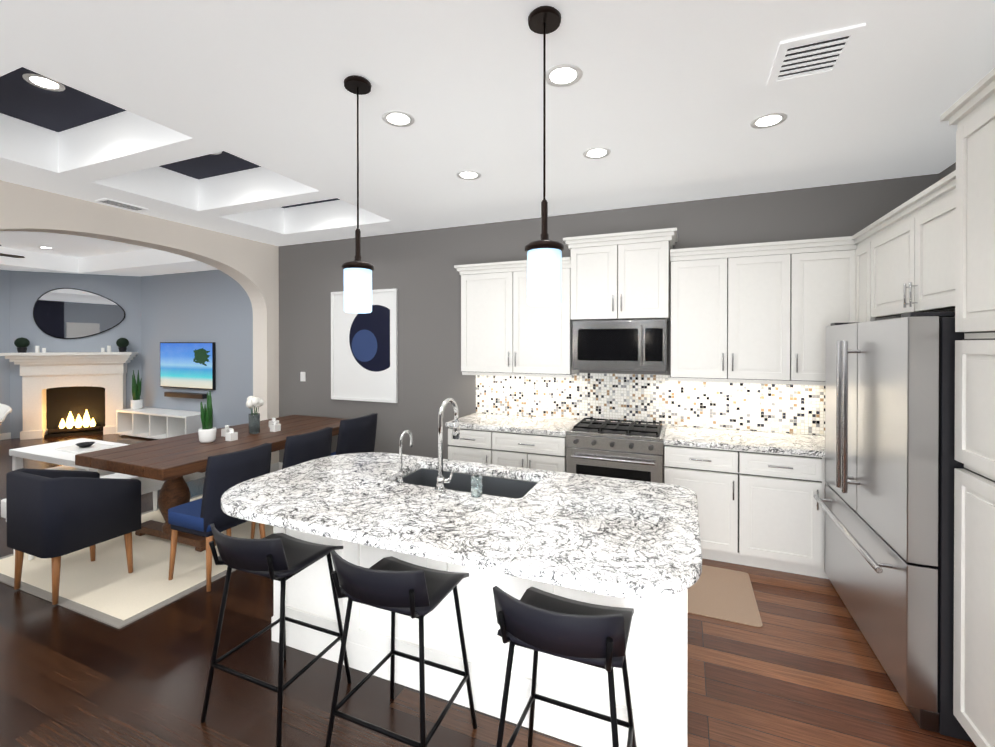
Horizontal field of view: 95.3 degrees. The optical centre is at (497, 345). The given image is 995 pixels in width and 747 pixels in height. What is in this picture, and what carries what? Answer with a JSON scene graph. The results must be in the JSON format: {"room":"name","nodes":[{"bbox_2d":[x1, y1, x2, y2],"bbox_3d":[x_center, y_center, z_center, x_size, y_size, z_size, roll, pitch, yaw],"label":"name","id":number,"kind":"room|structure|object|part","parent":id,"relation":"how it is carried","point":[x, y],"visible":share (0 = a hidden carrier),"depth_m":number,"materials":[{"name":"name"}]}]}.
{"room":"kitchen","nodes":[
{"label":"kitchen","id":0,"kind":"room"},
{"bbox_2d":[0,269,9,433],"bbox_3d":[-9.814,-0.036,4.889,0.150,3.360,6.800,0,0,22],"label":"wall","id":1,"kind":"structure","parent":0,"point":[5,338],"depth_m":7.84,"materials":[{"name":"grey paint"}]},
{"bbox_2d":[0,432,10,439],"bbox_3d":[-9.760,1.589,4.810,0.014,0.110,6.680,0,0,22],"label":"baseboard","id":2,"kind":"structure","parent":1,"relation":"attached to","point":[3,436],"depth_m":7.83,"materials":[{"name":"white wood"}]},
{"bbox_2d":[10,270,140,438],"bbox_3d":[-7.659,-0.053,8.319,2.067,3.360,0.150,0,0,-23],"label":"wall","id":3,"kind":"structure","parent":0,"point":[28,289],"depth_m":8.18,"materials":[{"name":"grey"}]},
{"bbox_2d":[33,288,125,338],"bbox_3d":[-7.588,-0.572,8.249,1.320,0.924,0.014,0,0,-23],"label":"wall mirror","id":4,"kind":"object","parent":3,"relation":"attached to","point":[67,313],"visible":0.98,"depth_m":8.21,"materials":[{"name":"silver glass"}]},
{"bbox_2d":[0,180,278,463],"bbox_3d":[-4.312,0.179,2.730,0.250,2.950,7.010,0,0,22],"label":"wall","id":5,"kind":"structure","parent":0,"point":[250,267],"depth_m":4.87,"materials":[{"name":"white paint"}]},
{"bbox_2d":[141,270,252,428],"bbox_3d":[-4.762,-0.051,7.860,4.800,3.360,0.150,0,0,22],"label":"wall","id":6,"kind":"structure","parent":0,"point":[215,306],"depth_m":7.93,"materials":[{"name":"grey"}]},
{"bbox_2d":[160,342,215,398],"bbox_3d":[-5.541,0.439,8.046,1.420,0.980,0.096,0,0,22],"label":"tv","id":7,"kind":"object","parent":6,"relation":"attached to","point":[189,365],"visible":0.95,"depth_m":8.01,"materials":[{"name":"black"}]},
{"bbox_2d":[0,434,976,746],"bbox_3d":[-3.696,1.682,3.181,13.150,0.060,8.300,0,0,22],"label":"floor","id":8,"kind":"structure","parent":0,"point":[802,666],"depth_m":2.21,"materials":[{"name":"brown wood"}]},
{"bbox_2d":[0,403,11,424],"bbox_3d":[-8.240,1.270,7.110,0.850,0.755,0.857,0,0,22],"label":"lounge chair","id":9,"kind":"object","parent":8,"relation":"on","point":[5,410],"visible":1,"depth_m":7.42,"materials":[{"name":"white fabric"}]},
{"bbox_2d":[0,337,137,439],"bbox_3d":[-7.559,0.746,8.082,1.777,1.764,0.360,0,0,-23],"label":"fireplace","id":10,"kind":"object","parent":8,"relation":"on","point":[65,394],"visible":0.96,"depth_m":8.12,"materials":[{"name":"stone"}]},
{"bbox_2d":[9,438,129,476],"bbox_3d":[-4.802,1.392,5.281,1.600,0.500,0.700,0,0,22],"label":"coffee table","id":11,"kind":"object","parent":8,"relation":"on","point":[63,453],"visible":0.48,"depth_m":5.25,"materials":[{"name":"white wood"}]},
{"bbox_2d":[0,494,272,628],"bbox_3d":[-2.543,1.641,4.230,1.840,0.012,2.680,0,0,22],"label":"rug","id":12,"kind":"object","parent":8,"relation":"on","point":[105,587],"visible":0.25,"depth_m":3.23,"materials":[{"name":"beige carpet"}]},
{"bbox_2d":[6,468,140,604],"bbox_3d":[-2.941,1.240,3.159,0.580,0.801,0.540,0,0,22],"label":"chair","id":13,"kind":"object","parent":12,"relation":"on","point":[54,515],"visible":1,"depth_m":2.95,"materials":[{"name":"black fabric"}]},
{"bbox_2d":[1,472,204,559],"bbox_3d":[-3.280,1.410,4.430,0.315,0.448,2.170,0,0,22],"label":"bench","id":14,"kind":"object","parent":12,"relation":"on","point":[148,485],"visible":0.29,"depth_m":4.17,"materials":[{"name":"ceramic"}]},
{"bbox_2d":[75,391,345,551],"bbox_3d":[-2.450,1.018,4.426,1.098,1.232,2.200,0,0,22],"label":"dining table","id":15,"kind":"object","parent":12,"relation":"on","point":[170,462],"visible":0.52,"depth_m":3.81,"materials":[{"name":"brown wood"}]},
{"bbox_2d":[168,443,271,591],"bbox_3d":[-1.986,1.190,3.284,0.530,0.901,0.480,0,0,22],"label":"chair","id":16,"kind":"object","parent":12,"relation":"on","point":[223,474],"visible":0.67,"depth_m":3.09,"materials":[{"name":"blue fabric"}]},
{"bbox_2d":[251,427,332,538],"bbox_3d":[-1.764,1.187,3.927,0.530,0.901,0.480,0,0,22],"label":"chair","id":17,"kind":"object","parent":12,"relation":"on","point":[302,448],"visible":0.21,"depth_m":3.76,"materials":[{"name":"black fabric"}]},
{"bbox_2d":[330,413,377,455],"bbox_3d":[-1.526,1.166,4.500,0.551,0.937,0.499,0,0,22],"label":"chair","id":18,"kind":"object","parent":12,"relation":"on","point":[357,435],"visible":0.42,"depth_m":4.32,"materials":[{"name":"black fabric"}]},
{"bbox_2d":[116,370,201,438],"bbox_3d":[-5.899,1.041,7.994,1.900,1.175,0.440,0,0,22],"label":"console","id":19,"kind":"object","parent":8,"relation":"on","point":[137,419],"visible":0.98,"depth_m":7.97,"materials":[{"name":"white wood"}]},
{"bbox_2d":[200,523,351,746],"bbox_3d":[-1.014,1.224,2.088,0.469,0.868,0.486,0,0,22],"label":"stool","id":20,"kind":"object","parent":8,"relation":"on","point":[282,558],"visible":0.98,"depth_m":1.95,"materials":[{"name":"black leather"}]},
{"bbox_3d":[-1.020,0.899,2.072,0.417,0.219,0.454,0,0,22],"label":"seat","id":21,"kind":"part","parent":20,"relation":"part of","materials":[{"name":"black leather"}]},
{"bbox_2d":[325,550,476,746],"bbox_3d":[-0.386,1.226,1.829,0.469,0.868,0.486,0,0,22],"label":"stool","id":22,"kind":"object","parent":8,"relation":"on","point":[393,585],"visible":1,"depth_m":1.70,"materials":[{"name":"black leather"}]},
{"bbox_3d":[-0.392,0.901,1.812,0.417,0.219,0.454,0,0,22],"label":"seat","id":23,"kind":"part","parent":22,"relation":"part of","materials":[{"name":"black leather"}]},
{"bbox_2d":[271,526,686,746],"bbox_3d":[-0.180,1.216,2.352,2.150,0.878,0.956,0,0,22],"label":"kitchen island","id":24,"kind":"object","parent":8,"relation":"on","point":[656,650],"depth_m":2.03,"materials":[{"name":"white wood"}]},
{"bbox_2d":[221,452,701,613],"bbox_3d":[-0.228,0.752,2.247,2.250,0.043,1.130,0,0,22],"label":"island countertop","id":25,"kind":"structure","parent":24,"relation":"on","point":[637,542],"depth_m":1.94,"materials":[{"name":"white stone"}]},
{"bbox_2d":[394,468,536,498],"bbox_3d":[-0.184,0.820,2.499,0.800,0.330,0.410,0,0,22],"label":"sink","id":26,"kind":"object","parent":25,"relation":"in","point":[508,484],"depth_m":2.66,"materials":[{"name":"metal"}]},
{"bbox_2d":[493,586,635,746],"bbox_3d":[0.243,1.227,1.569,0.469,0.868,0.486,0,0,22],"label":"stool","id":27,"kind":"object","parent":8,"relation":"on","point":[536,620],"visible":1,"depth_m":1.41,"materials":[{"name":"black leather"}]},
{"bbox_3d":[0.237,0.902,1.553,0.417,0.219,0.454,0,0,22],"label":"seat","id":28,"kind":"part","parent":27,"relation":"part of","materials":[{"name":"black leather"}]},
{"bbox_2d":[446,170,955,578],"bbox_3d":[1.137,0.351,3.236,3.853,2.600,1.905,0,0,22],"label":"kitchen cabinets","id":29,"kind":"object","parent":8,"relation":"on","point":[749,323],"visible":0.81,"depth_m":3.67,"materials":[{"name":"white wood"}]},
{"bbox_2d":[566,418,665,482],"bbox_3d":[1.036,1.169,3.920,0.770,0.958,0.697,0,0,22],"label":"range","id":30,"kind":"object","parent":29,"relation":"in","point":[622,448],"depth_m":3.68,"materials":[{"name":"silver metal"}]},
{"bbox_2d":[572,319,667,371],"bbox_3d":[1.093,0.000,4.035,0.785,0.435,0.459,0,0,22],"label":"microwave","id":31,"kind":"object","parent":29,"relation":"in","point":[597,344],"depth_m":3.86,"materials":[{"name":"silver metal"}]},
{"bbox_2d":[446,413,824,456],"bbox_3d":[1.396,0.747,3.815,3.815,0.040,0.640,0,0,22],"label":"countertop","id":32,"kind":"structure","parent":29,"relation":"on","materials":[{"name":"stone"}]},
{"bbox_2d":[687,565,762,626],"bbox_3d":[1.474,1.649,3.046,0.450,0.006,0.680,0,0,22],"label":"floor mat","id":33,"kind":"object","parent":8,"relation":"on","point":[721,593],"visible":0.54,"depth_m":2.96,"materials":[{"name":"beige fabric"}]},
{"bbox_2d":[813,312,973,742],"bbox_3d":[2.357,0.751,2.377,0.939,1.790,1.235,0,0,22],"label":"fridge","id":34,"kind":"object","parent":8,"relation":"on","point":[891,464],"visible":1,"depth_m":2.03,"materials":[{"name":"grey metal"}]},
{"bbox_2d":[948,80,994,746],"bbox_3d":[2.050,0.368,1.326,0.707,2.585,0.920,0,0,22],"label":"tall cabinet","id":35,"kind":"object","parent":8,"relation":"on","point":[970,113],"depth_m":1.75,"materials":[{"name":"white wood"}]},
{"bbox_2d":[0,0,994,275],"bbox_3d":[-3.696,-1.493,3.166,13.150,0.430,8.300,0,0,22],"label":"ceiling","id":36,"kind":"structure","parent":0,"point":[153,106],"depth_m":2.47,"materials":[{"name":"white paint"}]},
{"bbox_2d":[0,245,24,257],"bbox_3d":[-5.612,-1.245,4.509,1.407,0.620,1.362,0,0,22],"label":"ceiling fan","id":37,"kind":"object","parent":36,"relation":"hanging from","point":[9,255],"visible":1,"depth_m":5.04,"materials":[{"name":"brown metal"}]},
{"bbox_2d":[22,74,64,91],"bbox_3d":[-2.718,-1.573,2.718,0.184,0.005,0.184,0,0,22],"label":"recessed light","id":38,"kind":"object","parent":36,"relation":"in","point":[42,82],"visible":0.98,"depth_m":2.71,"materials":[{"name":"white"}]},
{"bbox_2d":[95,198,148,210],"bbox_3d":[-3.421,-1.277,4.135,0.160,0.008,0.340,0,0,22],"label":"ceiling vent","id":39,"kind":"object","parent":36,"relation":"in","point":[107,201],"depth_m":4.11,"materials":[{"name":"white metal"}]},
{"bbox_2d":[341,75,373,312],"bbox_3d":[-0.675,-0.716,2.192,0.152,1.114,0.152,0,0,22],"label":"pendant light","id":40,"kind":"object","parent":36,"relation":"hanging from","point":[357,284],"visible":1,"depth_m":2.15,"materials":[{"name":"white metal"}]},
{"bbox_2d":[382,111,414,126],"bbox_3d":[-0.558,-1.272,2.552,0.184,0.005,0.184,0,0,22],"label":"recessed light","id":41,"kind":"object","parent":36,"relation":"in","point":[397,119],"visible":1,"depth_m":2.54,"materials":[{"name":"white"}]},
{"bbox_2d":[457,170,480,179],"bbox_3d":[-0.216,-1.276,3.406,0.184,0.005,0.184,0,0,22],"label":"recessed light","id":42,"kind":"object","parent":36,"relation":"in","point":[468,175],"visible":1,"depth_m":3.41,"materials":[{"name":"white"}]},
{"bbox_2d":[525,5,563,305],"bbox_3d":[0.181,-0.713,1.752,0.152,1.114,0.152,0,0,22],"label":"pendant light","id":43,"kind":"object","parent":36,"relation":"hanging from","point":[544,270],"visible":1,"depth_m":1.71,"materials":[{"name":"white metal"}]},
{"bbox_2d":[546,64,582,86],"bbox_3d":[0.310,-1.270,2.139,0.184,0.005,0.184,0,0,22],"label":"recessed light","id":44,"kind":"object","parent":36,"relation":"in","point":[566,75],"visible":0.94,"depth_m":2.13,"materials":[{"name":"white"}]},
{"bbox_2d":[583,147,610,158],"bbox_3d":[0.660,-1.274,3.012,0.184,0.005,0.184,0,0,22],"label":"recessed light","id":45,"kind":"object","parent":36,"relation":"in","point":[599,152],"visible":1,"depth_m":3.01,"materials":[{"name":"white"}]},
{"bbox_2d":[750,113,787,128],"bbox_3d":[1.539,-1.272,2.573,0.184,0.005,0.184,0,0,22],"label":"recessed light","id":46,"kind":"object","parent":36,"relation":"in","point":[768,121],"visible":1,"depth_m":2.57,"materials":[{"name":"white"}]},
{"bbox_2d":[767,23,865,86],"bbox_3d":[1.383,-1.266,1.999,0.290,0.011,0.340,0,0,22],"label":"ceiling vent","id":47,"kind":"object","parent":36,"relation":"in","point":[814,55],"depth_m":1.98,"materials":[{"name":"white metal"}]},
{"bbox_2d":[279,174,938,462],"bbox_3d":[0.220,-0.036,4.730,7.100,3.360,0.150,0,0,22],"label":"wall","id":48,"kind":"structure","parent":0,"point":[418,271],"depth_m":5.01,"materials":[{"name":"grey paint"}]},
{"bbox_2d":[277,462,282,470],"bbox_3d":[-1.568,1.586,5.387,2.801,0.110,0.015,0,0,22],"label":"baseboard","id":49,"kind":"structure","parent":48,"relation":"attached to","point":[277,466],"depth_m":5.90,"materials":[{"name":"white wood"}]},
{"bbox_2d":[300,372,305,380],"bbox_3d":[-2.472,0.400,5.758,0.080,0.120,0.006,0,0,22],"label":"switch plate","id":50,"kind":"object","parent":48,"relation":"attached to","point":[302,376],"visible":1,"depth_m":5.75,"materials":[{"name":"white plastic"}]},
{"bbox_2d":[331,289,397,402],"bbox_3d":[-1.595,0.006,5.379,0.950,1.310,0.030,0,0,22],"label":"framed artwork","id":51,"kind":"object","parent":48,"relation":"attached to","point":[364,356],"visible":0.88,"depth_m":5.36,"materials":[{"name":"paper"}]},
{"bbox_2d":[476,373,824,435],"bbox_3d":[1.525,0.495,4.099,3.795,0.456,0.016,0,0,22],"label":"backsplash","id":52,"kind":"structure","parent":48,"relation":"attached to","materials":[{"name":"tile"}]},
{"bbox_2d":[939,162,955,179],"bbox_3d":[2.042,-0.014,0.104,0.200,3.360,7.010,0,0,22],"label":"wall","id":53,"kind":"structure","parent":0,"point":[947,171],"depth_m":3.26,"materials":[{"name":"grey paint"}]}
]}

